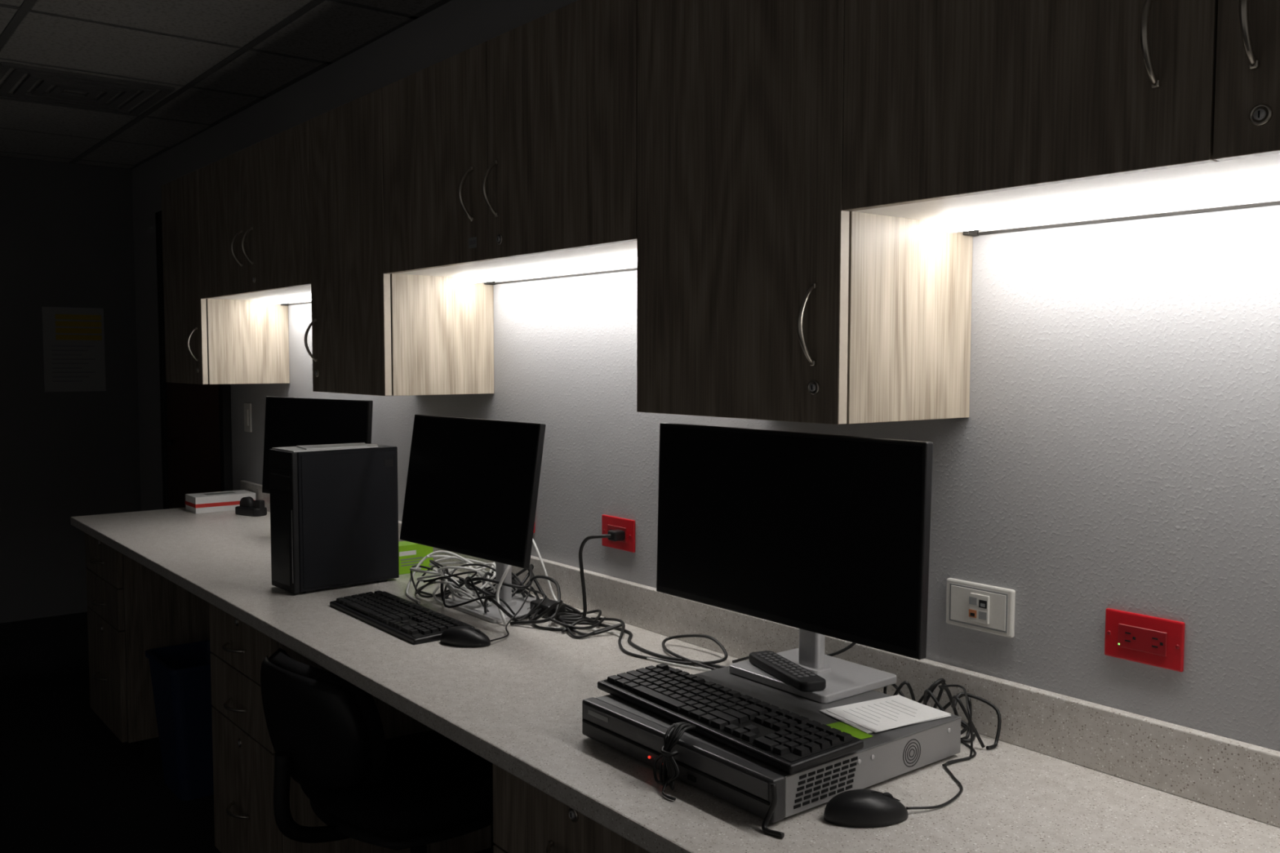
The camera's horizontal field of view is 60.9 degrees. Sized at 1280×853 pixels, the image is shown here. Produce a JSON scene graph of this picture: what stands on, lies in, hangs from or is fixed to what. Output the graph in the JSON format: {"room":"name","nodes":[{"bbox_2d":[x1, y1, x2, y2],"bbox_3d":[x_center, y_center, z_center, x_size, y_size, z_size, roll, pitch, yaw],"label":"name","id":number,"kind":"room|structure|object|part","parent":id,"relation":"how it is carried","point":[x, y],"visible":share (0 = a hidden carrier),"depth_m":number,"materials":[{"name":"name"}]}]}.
{"room":"office workroom","nodes":[
{"label":"office workroom","id":0,"kind":"room"},
{"bbox_2d":[0,155,141,622],"bbox_3d":[-3.933,-0.082,4.671,3.300,2.360,0.100,-3,5,-38],"label":"wall","id":1,"kind":"structure","parent":0,"point":[67,235],"depth_m":5.42,"materials":[{"name":"grey paint"}]},
{"bbox_2d":[0,612,88,644],"bbox_3d":[-3.904,1.049,4.694,3.288,0.100,0.012,-3,5,-38],"label":"baseboard","id":2,"kind":"structure","parent":1,"relation":"attached to","point":[64,624],"depth_m":5.42,"materials":[{"name":"black plastic"}]},
{"bbox_2d":[41,306,106,391],"bbox_3d":[-2.836,-0.386,5.456,0.278,0.420,0.004,-3,5,-38],"label":"notice","id":3,"kind":"object","parent":1,"relation":"attached to","point":[74,357],"visible":1,"depth_m":5.45,"materials":[{"name":"paper"}]},
{"bbox_2d":[0,631,221,852],"bbox_3d":[-1.526,1.328,1.717,3.500,0.080,7.850,-3,5,-38],"label":"floor","id":4,"kind":"structure","parent":0,"point":[68,784],"depth_m":3.61,"materials":[{"name":"carpet"}]},
{"bbox_2d":[84,533,209,764],"bbox_3d":[-1.685,0.753,4.015,0.615,0.780,0.482,-3,5,-38],"label":"base cabinet","id":5,"kind":"object","parent":4,"relation":"on","point":[133,610],"visible":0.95,"depth_m":3.73,"materials":[{"name":"laminate"}]},
{"bbox_3d":[-1.912,0.472,3.817,0.036,0.008,0.118,-3,5,-38],"label":"drawer pull","id":6,"kind":"part","parent":5,"relation":"part of","materials":[{"name":"silver metal"}]},
{"bbox_3d":[-1.912,0.618,3.826,0.036,0.008,0.118,-3,5,-38],"label":"drawer pull","id":7,"kind":"part","parent":5,"relation":"part of","materials":[{"name":"silver metal"}]},
{"bbox_3d":[-1.912,0.884,3.842,0.036,0.008,0.118,-3,5,-38],"label":"drawer pull","id":8,"kind":"part","parent":5,"relation":"part of","materials":[{"name":"silver metal"}]},
{"bbox_3d":[-1.891,0.459,3.833,0.019,0.146,0.478,-3,5,-38],"label":"drawer","id":9,"kind":"part","parent":5,"relation":"part of","materials":[{"name":"laminate"}]},
{"bbox_3d":[-1.891,0.605,3.842,0.019,0.140,0.478,-3,5,-38],"label":"drawer","id":10,"kind":"part","parent":5,"relation":"part of","materials":[{"name":"laminate"}]},
{"bbox_3d":[-1.891,0.868,3.858,0.019,0.379,0.478,-3,5,-38],"label":"drawer","id":11,"kind":"part","parent":5,"relation":"part of","materials":[{"name":"laminate"}]},
{"bbox_2d":[70,480,1279,852],"bbox_3d":[-0.102,0.429,2.005,0.639,0.121,5.620,-3,5,-38],"label":"countertop","id":12,"kind":"structure","parent":5,"relation":"on","point":[1064,774],"depth_m":1.63,"materials":[{"name":"stone"}]},
{"bbox_2d":[185,489,255,514],"bbox_3d":[-1.618,0.289,4.199,0.226,0.062,0.134,-3,5,-38],"label":"glove box","id":13,"kind":"object","parent":12,"relation":"on","point":[219,501],"visible":0.84,"depth_m":4.14,"materials":[{"name":"cardboard"}]},
{"bbox_2d":[235,496,266,516],"bbox_3d":[-1.451,0.297,4.058,0.130,0.066,0.060,2,4,32],"label":"tape dispenser","id":14,"kind":"object","parent":12,"relation":"on","point":[248,506],"visible":1,"depth_m":4.03,"materials":[{"name":"black plastic"}]},
{"bbox_3d":[-1.411,0.292,4.032,0.035,0.038,0.024,2,4,32],"label":"cutter arm","id":15,"kind":"part","parent":14,"relation":"part of","materials":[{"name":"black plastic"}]},
{"bbox_2d":[262,396,373,493],"bbox_3d":[-0.998,0.137,3.484,0.540,0.457,0.136,3,5,38],"label":"computer monitor","id":16,"kind":"object","parent":12,"relation":"on","point":[289,421],"visible":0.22,"depth_m":3.44,"materials":[{"name":"black plastic"}]},
{"bbox_2d":[268,444,399,593],"bbox_3d":[-0.787,0.231,2.809,0.290,0.354,0.141,-3,5,-41],"label":"computer tower","id":17,"kind":"object","parent":12,"relation":"on","point":[334,513],"visible":0.98,"depth_m":2.74,"materials":[{"name":"black plastic"}]},
{"bbox_3d":[-0.899,0.277,2.721,0.002,0.232,0.108,-3,5,-41],"label":"bezel panel","id":18,"kind":"part","parent":17,"relation":"part of","materials":[{"name":"black plastic"}]},
{"bbox_2d":[271,442,377,452],"bbox_3d":[-0.793,0.052,2.792,0.260,0.006,0.143,-3,5,-38],"label":"paper sheet","id":19,"kind":"object","parent":17,"relation":"on","point":[362,445],"visible":1,"depth_m":2.76,"materials":[{"name":"white paper"}]},
{"bbox_3d":[-0.734,0.231,2.764,0.258,0.330,0.002,-3,5,-41],"label":"panel","id":20,"kind":"part","parent":17,"relation":"part of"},
{"bbox_2d":[329,591,475,644],"bbox_3d":[-0.541,0.422,2.438,0.146,0.025,0.446,-3,5,-38],"label":"keyboard","id":21,"kind":"object","parent":12,"relation":"on","point":[415,624],"visible":0.93,"depth_m":2.39,"materials":[{"name":"black plastic"}]},
{"bbox_2d":[398,541,433,574],"bbox_3d":[-0.635,0.358,2.991,0.112,0.078,0.069,-3,5,-38],"label":"product box","id":22,"kind":"object","parent":12,"relation":"on","point":[410,553],"visible":0.57,"depth_m":2.96,"materials":[{"name":"cardboard"}]},
{"bbox_2d":[399,550,422,566],"bbox_3d":[-0.622,0.357,2.958,0.070,0.040,0.001,-3,5,-38],"label":"print","id":23,"kind":"object","parent":22,"relation":"attached to","point":[406,557],"depth_m":2.96},
{"bbox_2d":[400,414,546,623],"bbox_3d":[-0.338,0.203,2.529,0.244,0.447,0.503,-3,5,-38],"label":"computer monitor","id":24,"kind":"object","parent":12,"relation":"on","point":[472,487],"visible":0.8,"depth_m":2.46,"materials":[{"name":"black plastic"}]},
{"bbox_3d":[-0.320,0.420,2.555,0.200,0.010,0.250,-3,5,-38],"label":"plate","id":25,"kind":"part","parent":24,"relation":"part of","materials":[{"name":"silver metal"}]},
{"bbox_2d":[440,585,531,647],"bbox_3d":[-0.297,0.403,2.395,0.120,0.060,0.415,1,4,18],"label":"computer mouse","id":26,"kind":"object","parent":12,"relation":"on","point":[457,636],"visible":0.98,"depth_m":2.21,"materials":[{"name":"black plastic"}]},
{"bbox_2d":[405,550,622,638],"bbox_3d":[-0.332,0.324,2.547,0.263,0.203,0.747,-3,5,-38],"label":"cable tangle","id":27,"kind":"object","parent":12,"relation":"on","point":[549,609],"visible":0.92,"depth_m":2.53,"materials":[{"name":"black rubber"}]},
{"bbox_2d":[526,539,557,600],"bbox_3d":[-0.268,0.320,2.632,0.067,0.196,0.253,-2,4,-29],"label":"power cord","id":28,"kind":"object","parent":12,"relation":"on","point":[535,581],"visible":0.36,"depth_m":2.60,"materials":[{"name":"white plastic"}]},
{"bbox_3d":[-0.274,0.324,2.629,0.044,0.188,0.221,-2,4,-35],"label":"cord","id":29,"kind":"part","parent":28,"relation":"part of","materials":[{"name":"black rubber"}]},
{"bbox_2d":[555,529,624,621],"bbox_3d":[-0.115,0.332,2.416,0.162,0.204,0.038,0,4,2],"label":"power cord","id":30,"kind":"object","parent":12,"relation":"on","point":[613,535],"visible":0.97,"depth_m":2.42,"materials":[{"name":"black plastic"}]},
{"bbox_2d":[653,721,696,800],"bbox_3d":[0.050,0.450,1.481,0.073,0.082,0.070,-3,5,-38],"label":"cable","id":31,"kind":"object","parent":12,"relation":"on","point":[669,765],"visible":1,"depth_m":1.48,"materials":[{"name":"black rubber"}]},
{"bbox_2d":[546,617,856,671],"bbox_3d":[0.086,0.352,2.103,0.145,0.205,0.853,-3,5,-38],"label":"cable","id":32,"kind":"object","parent":12,"relation":"on","point":[681,661],"visible":0.65,"depth_m":2.12,"materials":[{"name":"black rubber"}]},
{"bbox_2d":[582,666,961,838],"bbox_3d":[0.192,0.454,1.618,0.412,0.062,0.441,-3,5,-38],"label":"desktop computer","id":33,"kind":"object","parent":12,"relation":"on","point":[772,794],"visible":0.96,"depth_m":1.50,"materials":[{"name":"metal"}]},
{"bbox_3d":[0.037,0.446,1.513,0.003,0.023,0.396,-3,5,-38],"label":"panel","id":34,"kind":"part","parent":33,"relation":"part of","materials":[{"name":"black plastic"}]},
{"bbox_2d":[597,663,863,774],"bbox_3d":[0.115,0.413,1.583,0.135,0.025,0.442,-3,4,-36],"label":"keyboard","id":35,"kind":"object","parent":33,"relation":"on","point":[784,740],"visible":0.99,"depth_m":1.52,"materials":[{"name":"black plastic"}]},
{"bbox_3d":[0.201,0.424,1.639,0.370,0.002,0.406,-3,5,-38],"label":"lid","id":36,"kind":"part","parent":33,"relation":"part of","materials":[{"name":"grey metal"}]},
{"bbox_2d":[656,422,933,703],"bbox_3d":[0.282,0.209,1.756,0.206,0.412,0.562,-3,5,-38],"label":"computer monitor","id":37,"kind":"object","parent":33,"relation":"on","point":[818,535],"visible":0.88,"depth_m":1.66,"materials":[{"name":"black plastic"}]},
{"bbox_2d":[749,650,826,692],"bbox_3d":[0.235,0.393,1.757,0.046,0.018,0.188,-1,4,-21],"label":"remote control","id":38,"kind":"object","parent":37,"relation":"on","point":[788,672],"visible":1,"depth_m":1.73,"materials":[{"name":"black plastic"}]},
{"bbox_3d":[0.282,0.407,1.791,0.178,0.013,0.218,-3,5,-38],"label":"plate","id":39,"kind":"part","parent":37,"relation":"part of","materials":[{"name":"silver metal"}]},
{"bbox_2d":[826,721,872,739],"bbox_3d":[0.293,0.429,1.532,0.030,0.001,0.070,-2,4,-30],"label":"label card","id":40,"kind":"object","parent":33,"relation":"on","point":[855,732],"visible":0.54,"depth_m":1.53,"materials":[{"name":"green paper"}]},
{"bbox_2d":[819,694,951,733],"bbox_3d":[0.362,0.423,1.604,0.161,0.002,0.116,-2,4,-29],"label":"paper document","id":41,"kind":"object","parent":33,"relation":"on","point":[877,715],"visible":1,"depth_m":1.60,"materials":[{"name":"white paper"}]},
{"bbox_2d":[823,741,976,827],"bbox_3d":[0.398,0.474,1.510,0.116,0.034,0.422,3,4,36],"label":"computer mouse","id":42,"kind":"object","parent":12,"relation":"on","point":[860,808],"visible":0.94,"depth_m":1.37,"materials":[{"name":"black plastic"}]},
{"bbox_2d":[883,678,1001,766],"bbox_3d":[0.429,0.435,1.687,0.156,0.090,0.230,-3,5,-38],"label":"cable tangle","id":43,"kind":"object","parent":12,"relation":"on","point":[970,727],"visible":0.56,"depth_m":1.67,"materials":[{"name":"black rubber"}]},
{"bbox_2d":[145,640,213,800],"bbox_3d":[-1.445,0.956,3.542,0.235,0.435,0.315,-3,5,-38],"label":"recycling bin","id":44,"kind":"object","parent":4,"relation":"on","point":[180,673],"visible":0.65,"depth_m":3.43,"materials":[{"name":"blue plastic"}]},
{"bbox_2d":[208,603,491,852],"bbox_3d":[-0.779,0.826,2.874,0.615,0.780,0.457,-3,5,-38],"label":"base cabinet","id":45,"kind":"object","parent":4,"relation":"on","point":[243,752],"visible":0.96,"depth_m":2.69,"materials":[{"name":"laminate"}]},
{"bbox_3d":[-1.006,0.544,2.676,0.036,0.008,0.118,-3,5,-38],"label":"drawer pull","id":46,"kind":"part","parent":45,"relation":"part of","materials":[{"name":"silver metal"}]},
{"bbox_3d":[-1.006,0.691,2.685,0.036,0.008,0.118,-3,5,-38],"label":"drawer pull","id":47,"kind":"part","parent":45,"relation":"part of","materials":[{"name":"silver metal"}]},
{"bbox_3d":[-1.006,0.956,2.702,0.036,0.008,0.118,-3,5,-38],"label":"drawer pull","id":48,"kind":"part","parent":45,"relation":"part of","materials":[{"name":"silver metal"}]},
{"bbox_3d":[-0.985,0.678,2.701,0.019,0.140,0.453,-3,5,-38],"label":"drawer","id":49,"kind":"part","parent":45,"relation":"part of","materials":[{"name":"laminate"}]},
{"bbox_3d":[-0.985,0.531,2.692,0.019,0.146,0.453,-3,5,-38],"label":"drawer","id":50,"kind":"part","parent":45,"relation":"part of","materials":[{"name":"laminate"}]},
{"bbox_3d":[-0.985,0.941,2.718,0.019,0.379,0.453,-3,5,-38],"label":"drawer","id":51,"kind":"part","parent":45,"relation":"part of","materials":[{"name":"laminate"}]},
{"bbox_2d":[260,648,493,852],"bbox_3d":[-0.512,0.852,2.418,0.632,0.783,0.576,-3,5,-38],"label":"office chair","id":52,"kind":"object","parent":4,"relation":"on","point":[415,791],"visible":0.97,"depth_m":2.20,"materials":[{"name":"fabric"}]},
{"bbox_3d":[-0.672,0.600,2.233,0.108,0.258,0.450,-3,5,-44],"label":"backrest","id":53,"kind":"part","parent":52,"relation":"part of","materials":[{"name":"fabric"}]},
{"bbox_2d":[300,729,493,839],"bbox_3d":[-0.494,0.784,2.419,0.462,0.080,0.481,-3,5,-38],"label":"seat cushion","id":54,"kind":"object","parent":52,"relation":"on","point":[431,786],"depth_m":2.27,"materials":[{"name":"fabric"}]},
{"bbox_2d":[492,763,650,852],"bbox_3d":[0.119,0.897,1.743,0.615,0.780,0.457,-3,5,-38],"label":"base cabinet","id":55,"kind":"object","parent":4,"relation":"on","point":[526,819],"visible":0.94,"depth_m":1.63,"materials":[{"name":"laminate"}]},
{"bbox_3d":[-0.087,0.749,1.571,0.019,0.140,0.453,-3,5,-38],"label":"drawer","id":56,"kind":"part","parent":55,"relation":"part of","materials":[{"name":"laminate"}]},
{"bbox_3d":[-0.108,0.616,1.545,0.036,0.008,0.118,-3,5,-38],"label":"drawer pull","id":57,"kind":"part","parent":55,"relation":"part of","materials":[{"name":"silver metal"}]},
{"bbox_2d":[0,0,440,168],"bbox_3d":[-1.524,-1.073,1.566,3.276,0.016,7.626,-3,5,-38],"label":"ceiling","id":58,"kind":"structure","parent":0,"point":[329,30],"depth_m":3.46,"materials":[{"name":"tile"}]},
{"bbox_2d":[0,62,174,115],"bbox_3d":[-2.039,-1.207,3.926,0.540,0.011,0.540,-3,5,-38],"label":"ceiling air vent","id":59,"kind":"object","parent":58,"relation":"in","point":[92,85],"depth_m":3.89,"materials":[{"name":"white metal"}]},
{"bbox_2d":[0,0,451,168],"bbox_3d":[-1.524,-1.069,1.567,3.300,0.006,7.650,-3,5,-38],"label":"grid","id":60,"kind":"object","parent":58,"relation":"attached to","point":[22,11],"depth_m":3.51,"materials":[{"name":"white metal"}]},
{"bbox_2d":[131,0,1279,838],"bbox_3d":[-0.193,0.046,2.695,0.100,2.360,7.850,-3,5,-38],"label":"wall","id":61,"kind":"structure","parent":0,"point":[1117,446],"depth_m":1.61,"materials":[{"name":"white paint"}]},
{"bbox_2d":[155,210,161,222],"bbox_3d":[-1.991,-0.965,4.795,0.035,0.050,0.930,-3,5,-38],"label":"door","id":62,"kind":"structure","parent":61,"relation":"in","point":[159,213],"depth_m":5.10,"materials":[{"name":"black plastic"}]},
{"bbox_2d":[155,211,168,509],"bbox_3d":[-2.265,0.027,5.203,0.035,2.080,0.050,-3,5,-38],"label":"frame","id":63,"kind":"object","parent":61,"relation":"attached to","point":[158,224],"visible":0.26,"depth_m":5.16,"materials":[{"name":"black plastic"}]},
{"bbox_2d":[161,226,221,508],"bbox_3d":[-1.986,0.068,4.865,0.020,2.020,0.830,-3,5,-38],"label":"door","id":64,"kind":"structure","parent":61,"relation":"in","point":[193,415],"depth_m":4.87,"materials":[{"name":"brown wood"}]},
{"bbox_2d":[160,169,289,384],"bbox_3d":[-1.554,-0.531,4.021,0.342,0.738,0.457,-3,5,-38],"label":"upper cabinet","id":65,"kind":"object","parent":61,"relation":"attached to","point":[208,341],"visible":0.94,"depth_m":3.88,"materials":[{"name":"laminate"}]},
{"bbox_3d":[-1.654,-0.526,3.943,0.018,0.738,0.454,-3,5,-38],"label":"cabinet door","id":66,"kind":"part","parent":65,"relation":"part of","materials":[{"name":"laminate"}]},
{"bbox_3d":[-1.564,-0.288,3.801,0.036,0.117,0.008,-3,5,-38],"label":"door pull","id":67,"kind":"part","parent":65,"relation":"part of","materials":[{"name":"silver metal"}]},
{"bbox_3d":[-1.645,-0.526,3.950,0.004,0.730,0.449,-3,5,-38],"label":"gasket frame","id":68,"kind":"part","parent":65,"relation":"part of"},
{"bbox_2d":[244,402,252,432],"bbox_3d":[-1.564,-0.036,4.333,0.010,0.115,0.075,-3,5,-38],"label":"light switch","id":69,"kind":"object","parent":61,"relation":"attached to","point":[247,406],"visible":1,"depth_m":4.32,"materials":[{"name":"white plastic"}]},
{"bbox_2d":[197,120,311,300],"bbox_3d":[-1.105,-0.643,3.447,0.342,0.442,0.989,-3,5,-38],"label":"upper cabinet","id":70,"kind":"object","parent":61,"relation":"attached to","point":[254,200],"visible":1,"depth_m":3.30,"materials":[{"name":"brown laminate"}]},
{"bbox_3d":[-1.358,-0.650,3.562,0.018,0.442,0.492,-3,5,-38],"label":"cabinet door","id":71,"kind":"part","parent":70,"relation":"part of","materials":[{"name":"laminate"}]},
{"bbox_3d":[-1.261,-0.558,3.402,0.036,0.113,0.008,-3,5,-38],"label":"door pull","id":72,"kind":"part","parent":70,"relation":"part of","materials":[{"name":"silver metal"}]},
{"bbox_3d":[-1.200,-0.553,3.325,0.036,0.113,0.008,-3,5,-38],"label":"door pull","id":73,"kind":"part","parent":70,"relation":"part of","materials":[{"name":"silver metal"}]},
{"bbox_3d":[-1.051,-0.626,3.175,0.018,0.442,0.492,-3,5,-38],"label":"cabinet door","id":74,"kind":"part","parent":70,"relation":"part of","materials":[{"name":"laminate"}]},
{"bbox_2d":[258,293,311,305],"bbox_3d":[-1.017,-0.418,3.531,0.116,0.018,0.987,-3,5,-38],"label":"under-cabinet light","id":75,"kind":"object","parent":70,"relation":"attached to","point":[304,299],"visible":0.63,"depth_m":3.71,"materials":[{"name":"white plastic"}]},
{"bbox_3d":[-0.974,-0.417,3.565,0.006,0.004,0.987,-3,5,-38],"label":"wall rail","id":76,"kind":"part","parent":75,"relation":"part of","materials":[{"name":"metal"}]},
{"bbox_2d":[304,88,493,395],"bbox_3d":[-0.656,-0.459,2.890,0.342,0.738,0.457,-3,5,-38],"label":"upper cabinet","id":77,"kind":"object","parent":61,"relation":"attached to","point":[375,332],"visible":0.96,"depth_m":2.76,"materials":[{"name":"laminate"}]},
{"bbox_3d":[-0.897,-0.235,2.961,0.036,0.117,0.008,-3,5,-38],"label":"door pull","id":78,"kind":"part","parent":77,"relation":"part of","materials":[{"name":"silver metal"}]},
{"bbox_3d":[-0.755,-0.454,2.812,0.018,0.738,0.454,-3,5,-38],"label":"cabinet door","id":79,"kind":"part","parent":77,"relation":"part of","materials":[{"name":"laminate"}]},
{"bbox_3d":[-0.747,-0.455,2.819,0.004,0.730,0.449,-3,5,-38],"label":"gasket frame","id":80,"kind":"part","parent":77,"relation":"part of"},
{"bbox_2d":[489,837,496,852],"bbox_3d":[-0.238,1.175,2.731,0.012,0.100,7.650,-3,5,-38],"label":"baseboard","id":81,"kind":"structure","parent":61,"relation":"attached to","point":[492,842],"depth_m":2.92,"materials":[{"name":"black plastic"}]},
{"bbox_2d":[381,0,637,277],"bbox_3d":[-0.207,-0.571,2.316,0.342,0.442,0.989,-3,5,-38],"label":"upper cabinet","id":82,"kind":"object","parent":61,"relation":"attached to","point":[517,148],"visible":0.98,"depth_m":2.14,"materials":[{"name":"brown laminate"}]},
{"bbox_3d":[-0.460,-0.578,2.431,0.018,0.442,0.492,-3,5,-38],"label":"cabinet door","id":83,"kind":"part","parent":82,"relation":"part of","materials":[{"name":"laminate"}]},
{"bbox_3d":[-0.363,-0.487,2.271,0.036,0.113,0.008,-3,5,-38],"label":"door pull","id":84,"kind":"part","parent":82,"relation":"part of","materials":[{"name":"silver metal"}]},
{"bbox_2d":[469,240,475,244],"bbox_3d":[-0.353,-0.388,2.292,0.001,0.009,0.026,-3,5,-38],"label":"print","id":85,"kind":"object","parent":82,"relation":"attached to","point":[471,242],"depth_m":2.29},
{"bbox_3d":[-0.302,-0.482,2.195,0.036,0.113,0.008,-3,5,-38],"label":"door pull","id":86,"kind":"part","parent":82,"relation":"part of","materials":[{"name":"silver metal"}]},
{"bbox_2d":[458,255,636,284],"bbox_3d":[-0.118,-0.347,2.400,0.116,0.018,0.987,-3,5,-38],"label":"under-cabinet light","id":87,"kind":"object","parent":82,"relation":"attached to","point":[628,263],"visible":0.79,"depth_m":2.45,"materials":[{"name":"white plastic"}]},
{"bbox_3d":[-0.075,-0.346,2.435,0.006,0.004,0.987,-3,5,-38],"label":"wall rail","id":88,"kind":"part","parent":87,"relation":"part of","materials":[{"name":"metal"}]},
{"bbox_3d":[-0.152,-0.554,2.044,0.018,0.442,0.492,-3,5,-38],"label":"cabinet door","id":89,"kind":"part","parent":82,"relation":"part of","materials":[{"name":"laminate"}]},
{"bbox_2d":[601,514,635,552],"bbox_3d":[-0.050,0.239,2.437,0.009,0.072,0.118,-3,5,-38],"label":"power outlet","id":90,"kind":"object","parent":61,"relation":"attached to","point":[608,522],"visible":0.82,"depth_m":2.43,"materials":[{"name":"plastic"}]},
{"bbox_2d":[636,0,973,424],"bbox_3d":[0.242,-0.387,1.760,0.342,0.738,0.457,-3,5,-38],"label":"upper cabinet","id":91,"kind":"object","parent":61,"relation":"attached to","point":[759,296],"visible":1,"depth_m":1.64,"materials":[{"name":"laminate"}]},
{"bbox_3d":[0.143,-0.383,1.681,0.018,0.738,0.454,-3,5,-38],"label":"cabinet door","id":92,"kind":"part","parent":91,"relation":"part of","materials":[{"name":"laminate"}]},
{"bbox_3d":[0.235,-0.144,1.536,0.036,0.117,0.008,-3,5,-38],"label":"door pull","id":93,"kind":"part","parent":91,"relation":"part of","materials":[{"name":"silver metal"}]},
{"bbox_3d":[0.152,-0.383,1.688,0.004,0.730,0.449,-3,5,-38],"label":"gasket frame","id":94,"kind":"part","parent":91,"relation":"part of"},
{"bbox_2d":[946,577,1015,637],"bbox_3d":[0.530,0.283,1.702,0.015,0.074,0.120,-3,5,-38],"label":"wall plate","id":95,"kind":"object","parent":61,"relation":"attached to","point":[990,609],"visible":1,"depth_m":1.69,"materials":[{"name":"white plastic"}]},
{"bbox_3d":[0.528,0.283,1.701,0.002,0.056,0.100,-3,5,-38],"label":"plate","id":96,"kind":"part","parent":95,"relation":"part of","materials":[{"name":"white plastic"}]},
{"bbox_2d":[842,0,1279,222],"bbox_3d":[0.692,-0.499,1.185,0.342,0.442,0.989,-3,5,-38],"label":"upper cabinet","id":97,"kind":"object","parent":61,"relation":"attached to","point":[953,108],"visible":1,"depth_m":1.26,"materials":[{"name":"brown laminate"}]},
{"bbox_2d":[940,179,1279,235],"bbox_3d":[0.780,-0.275,1.270,0.116,0.018,0.987,-3,5,-38],"label":"under-cabinet light","id":98,"kind":"object","parent":97,"relation":"attached to","point":[1261,193],"visible":1,"depth_m":1.42,"materials":[{"name":"white plastic"}]},
{"bbox_3d":[0.823,-0.274,1.304,0.006,0.004,0.987,-3,5,-38],"label":"wall rail","id":99,"kind":"part","parent":98,"relation":"part of","materials":[{"name":"metal"}]},
{"bbox_3d":[0.535,-0.415,1.140,0.036,0.113,0.008,-3,5,-38],"label":"door pull","id":100,"kind":"part","parent":97,"relation":"part of","materials":[{"name":"silver metal"}]},
{"bbox_3d":[0.746,-0.482,0.913,0.018,0.442,0.492,-3,5,-38],"label":"cabinet door","id":101,"kind":"part","parent":97,"relation":"part of","materials":[{"name":"laminate"}]},
{"bbox_3d":[0.596,-0.410,1.064,0.036,0.113,0.008,-3,5,-38],"label":"door pull","id":102,"kind":"part","parent":97,"relation":"part of","materials":[{"name":"silver metal"}]},
{"bbox_2d":[1104,608,1185,671],"bbox_3d":[0.694,0.294,1.501,0.009,0.068,0.110,-3,5,-38],"label":"power outlet","id":103,"kind":"object","parent":61,"relation":"attached to","point":[1153,641],"visible":1,"depth_m":1.50,"materials":[{"name":"plastic"}]}
]}

